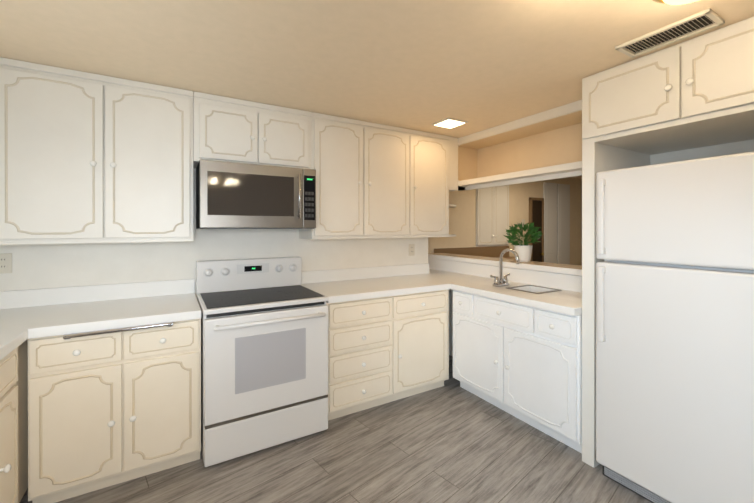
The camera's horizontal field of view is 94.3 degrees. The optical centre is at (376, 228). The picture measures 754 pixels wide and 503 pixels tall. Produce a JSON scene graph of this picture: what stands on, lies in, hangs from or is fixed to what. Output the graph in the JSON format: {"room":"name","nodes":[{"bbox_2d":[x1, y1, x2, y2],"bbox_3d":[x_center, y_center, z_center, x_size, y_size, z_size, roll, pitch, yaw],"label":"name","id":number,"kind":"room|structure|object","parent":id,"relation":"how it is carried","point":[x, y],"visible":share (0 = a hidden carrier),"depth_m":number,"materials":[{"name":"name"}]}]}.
{"room":"kitchen","nodes":[
{"label":"kitchen","id":0,"kind":"room"},
{"bbox_2d":[0,168,427,297],"bbox_3d":[-1.061,0.241,2.724,3.630,2.238,0.100,0,0,-31],"label":"wall","id":1,"kind":"structure","parent":0,"point":[38,266],"depth_m":2.48,"materials":[{"name":"paint"}]},
{"bbox_2d":[0,253,11,273],"bbox_3d":[-2.152,0.201,2.016,0.072,0.116,0.008,0,0,-31],"label":"electrical outlet","id":2,"kind":"object","parent":1,"relation":"attached to","point":[5,262],"visible":1,"depth_m":2.02,"materials":[{"name":"beige plastic"}]},
{"bbox_2d":[0,57,192,244],"bbox_3d":[-1.632,-0.396,2.132,0.896,0.958,0.331,0,0,-31],"label":"upper cabinet","id":3,"kind":"object","parent":1,"relation":"attached to","point":[85,157],"visible":1,"depth_m":1.95,"materials":[{"name":"paint"}]},
{"bbox_2d":[193,91,311,168],"bbox_3d":[-0.898,-0.654,2.550,0.790,0.444,0.356,0,0,-31],"label":"upper cabinet","id":4,"kind":"object","parent":1,"relation":"attached to","point":[226,129],"visible":1,"depth_m":2.40,"materials":[{"name":"paint"}]},
{"bbox_2d":[196,159,315,228],"bbox_3d":[-0.862,-0.213,2.510,0.755,0.433,0.464,0,0,-31],"label":"microwave","id":5,"kind":"object","parent":4,"relation":"attached to","point":[232,195],"visible":1,"depth_m":2.32,"materials":[{"name":"silver metal"}]},
{"bbox_2d":[299,112,410,238],"bbox_3d":[-0.177,-0.398,2.991,0.896,0.958,0.331,0,0,-31],"label":"upper cabinet","id":6,"kind":"object","parent":1,"relation":"attached to","point":[374,180],"depth_m":2.83,"materials":[{"name":"paint"}]},
{"bbox_2d":[409,244,414,255],"bbox_3d":[0.346,0.212,3.489,0.072,0.116,0.008,0,0,-31],"label":"electrical outlet","id":7,"kind":"object","parent":1,"relation":"attached to","point":[411,249],"visible":1,"depth_m":3.49,"materials":[{"name":"beige plastic"}]},
{"bbox_2d":[411,130,450,237],"bbox_3d":[0.411,-0.398,3.338,0.470,0.958,0.331,0,0,-31],"label":"upper cabinet","id":8,"kind":"object","parent":1,"relation":"attached to","point":[430,152],"depth_m":3.20,"materials":[{"name":"paint"}]},
{"bbox_2d":[20,355,651,502],"bbox_3d":[2.330,1.392,1.574,8.300,0.060,6.870,0,0,-31],"label":"floor","id":9,"kind":"structure","parent":0,"point":[451,440],"depth_m":1.99,"materials":[{"name":"wood"}]},
{"bbox_2d":[0,339,27,502],"bbox_3d":[-1.378,0.938,0.564,0.682,0.850,3.298,0,0,-31],"label":"base cabinet","id":10,"kind":"object","parent":9,"relation":"on","point":[13,425],"visible":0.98,"depth_m":1.53,"materials":[{"name":"paint"}]},
{"bbox_2d":[0,288,55,359],"bbox_3d":[-1.375,0.437,0.564,0.690,0.147,3.298,0,0,-31],"label":"countertop","id":11,"kind":"structure","parent":10,"relation":"on","point":[25,315],"depth_m":1.81,"materials":[{"name":"white laminate"}]},
{"bbox_2d":[32,279,200,337],"bbox_3d":[-1.452,0.434,2.067,0.702,0.147,0.633,0,0,-31],"label":"countertop","id":12,"kind":"structure","parent":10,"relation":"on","point":[77,309],"depth_m":2.07,"materials":[{"name":"white laminate"}]},
{"bbox_2d":[28,319,200,502],"bbox_3d":[-1.458,0.932,2.052,0.727,0.855,0.648,0,0,-31],"label":"base cabinet","id":13,"kind":"object","parent":9,"relation":"on","point":[109,407],"visible":1,"depth_m":1.79,"materials":[{"name":"paint"}]},
{"bbox_2d":[196,257,328,466],"bbox_3d":[-0.789,0.795,2.388,0.755,1.129,0.697,0,0,-31],"label":"stove","id":14,"kind":"object","parent":9,"relation":"on","point":[264,353],"visible":1,"depth_m":2.15,"materials":[{"name":"white metal"}]},
{"bbox_2d":[326,289,448,420],"bbox_3d":[-0.008,0.933,2.915,1.115,0.850,0.636,0,0,-31],"label":"base cabinet","id":15,"kind":"object","parent":9,"relation":"on","point":[383,350],"visible":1,"depth_m":2.63,"materials":[{"name":"paint"}]},
{"bbox_2d":[301,264,447,303],"bbox_3d":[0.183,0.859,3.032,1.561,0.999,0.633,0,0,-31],"label":"countertop","id":16,"kind":"structure","parent":15,"relation":"on","point":[340,285],"depth_m":2.97,"materials":[{"name":"white laminate"}]},
{"bbox_2d":[434,246,515,259],"bbox_3d":[1.429,0.807,4.704,1.450,1.097,0.356,0,0,-31],"label":"table","id":17,"kind":"object","parent":9,"relation":"on","point":[494,251],"visible":0.02,"depth_m":4.88,"materials":[{"name":"paint"}]},
{"bbox_2d":[453,290,581,452],"bbox_3d":[1.113,0.934,2.621,0.568,0.850,1.066,0,0,-31],"label":"base cabinet","id":18,"kind":"object","parent":9,"relation":"on","point":[522,362],"visible":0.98,"depth_m":2.35,"materials":[{"name":"white paint"}]},
{"bbox_2d":[412,258,581,354],"bbox_3d":[0.847,0.852,3.064,0.577,1.013,2.096,0,0,-31],"label":"countertop","id":19,"kind":"structure","parent":18,"relation":"on","point":[471,278],"depth_m":2.74,"materials":[{"name":"white laminate"}]},
{"bbox_2d":[490,248,519,286],"bbox_3d":[1.029,0.306,2.735,0.229,0.305,0.194,0,0,-31],"label":"faucet","id":20,"kind":"object","parent":19,"relation":"on","point":[500,280],"visible":1,"depth_m":2.78,"materials":[{"name":"silver metal"}]},
{"bbox_2d":[507,285,560,293],"bbox_3d":[1.182,0.531,2.643,0.286,0.153,0.276,0,0,-31],"label":"sink","id":21,"kind":"object","parent":19,"relation":"in","point":[533,289],"visible":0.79,"depth_m":2.72,"materials":[{"name":"silver metal"}]},
{"bbox_2d":[582,17,753,467],"bbox_3d":[1.726,0.243,1.772,0.732,2.235,1.008,0,0,-31],"label":"cabinet","id":22,"kind":"object","parent":9,"relation":"on","point":[696,92],"visible":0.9,"depth_m":1.80,"materials":[{"name":"paint"}]},
{"bbox_2d":[596,152,753,502],"bbox_3d":[1.697,0.498,1.751,0.788,1.723,0.790,0,0,-31],"label":"refrigerator","id":23,"kind":"object","parent":9,"relation":"on","point":[675,338],"visible":1,"depth_m":1.60,"materials":[{"name":"white metal"}]},
{"bbox_2d":[0,0,753,178],"bbox_3d":[2.330,-0.906,1.570,8.300,0.060,6.870,0,0,-31],"label":"ceiling","id":24,"kind":"structure","parent":0,"point":[425,65],"depth_m":1.69,"materials":[{"name":"paint"}]},
{"bbox_2d":[432,118,467,128],"bbox_3d":[0.603,-0.871,2.903,0.210,0.012,0.210,0,0,-31],"label":"recessed light","id":25,"kind":"object","parent":24,"relation":"in","point":[450,123],"visible":0.96,"depth_m":2.88,"materials":[{"name":"paint"}]},
{"bbox_2d":[458,100,581,190],"bbox_3d":[1.196,-0.627,3.021,0.320,0.499,1.673,0,0,-31],"label":"box shelf","id":26,"kind":"object","parent":24,"relation":"hanging from","point":[544,145],"visible":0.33,"depth_m":2.97,"materials":[{"name":"paint"}]},
{"bbox_2d":[615,8,724,57],"bbox_3d":[1.304,-0.868,1.578,0.170,0.014,0.345,0,0,-31],"label":"ceiling vent","id":27,"kind":"object","parent":24,"relation":"in","point":[699,22],"visible":0.98,"depth_m":1.56,"materials":[{"name":"silver metal"}]},
{"bbox_2d":[653,0,698,4],"bbox_3d":[1.114,-0.846,1.211,0.270,0.057,0.270,0,0,-31],"label":"round ceiling light","id":28,"kind":"object","parent":24,"relation":"attached to","point":[675,2],"visible":1,"depth_m":1.28,"materials":[{"name":"white"}]},
{"bbox_2d":[431,258,576,355],"bbox_3d":[1.149,0.851,3.243,0.118,1.016,2.094,0,0,-31],"label":"wall","id":29,"kind":"structure","parent":0,"point":[451,322],"depth_m":3.73,"materials":[{"name":"paint"}]},
{"bbox_2d":[428,253,581,275],"bbox_3d":[1.192,0.318,3.267,0.278,0.046,2.094,0,0,-31],"label":"bar ledge","id":30,"kind":"object","parent":29,"relation":"on","point":[554,268],"visible":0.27,"depth_m":3.04,"materials":[{"name":"laminate"}]},
{"bbox_2d":[503,222,542,261],"bbox_3d":[1.312,0.116,3.136,0.325,0.357,0.328,0,0,-31],"label":"potted plant","id":31,"kind":"object","parent":30,"relation":"on","point":[524,252],"visible":1,"depth_m":3.08,"materials":[{"name":"green plant"}]},
{"bbox_2d":[428,177,581,265],"bbox_3d":[2.130,0.236,5.385,4.770,2.238,0.100,0,0,-31],"label":"wall","id":32,"kind":"structure","parent":0,"point":[462,220],"depth_m":5.30,"materials":[{"name":"paint"}]},
{"bbox_2d":[476,185,508,246],"bbox_3d":[1.681,-0.219,5.024,0.670,0.950,0.060,0,0,-31],"label":"upper cabinet","id":33,"kind":"object","parent":32,"relation":"attached to","point":[492,214],"visible":0.81,"depth_m":5.01,"materials":[{"name":"paint"}]},
{"bbox_2d":[529,197,543,261],"bbox_3d":[2.534,0.434,5.508,0.330,1.839,0.095,0,0,-31],"label":"wood door","id":34,"kind":"structure","parent":32,"relation":"in","point":[536,211],"depth_m":5.53,"materials":[{"name":"brown wood"}]},
{"bbox_2d":[543,182,569,264],"bbox_3d":[2.986,0.304,5.804,0.750,2.099,0.042,0,0,-31],"label":"bifold closet door","id":35,"kind":"structure","parent":32,"relation":"in","point":[556,196],"depth_m":5.78,"materials":[{"name":"white paint"}]},
{"bbox_2d":[650,139,753,164],"bbox_3d":[2.630,0.244,1.084,0.120,2.238,3.124,0,0,-31],"label":"wall","id":36,"kind":"structure","parent":0,"point":[746,146],"depth_m":2.10,"materials":[{"name":"paint"}]}
]}

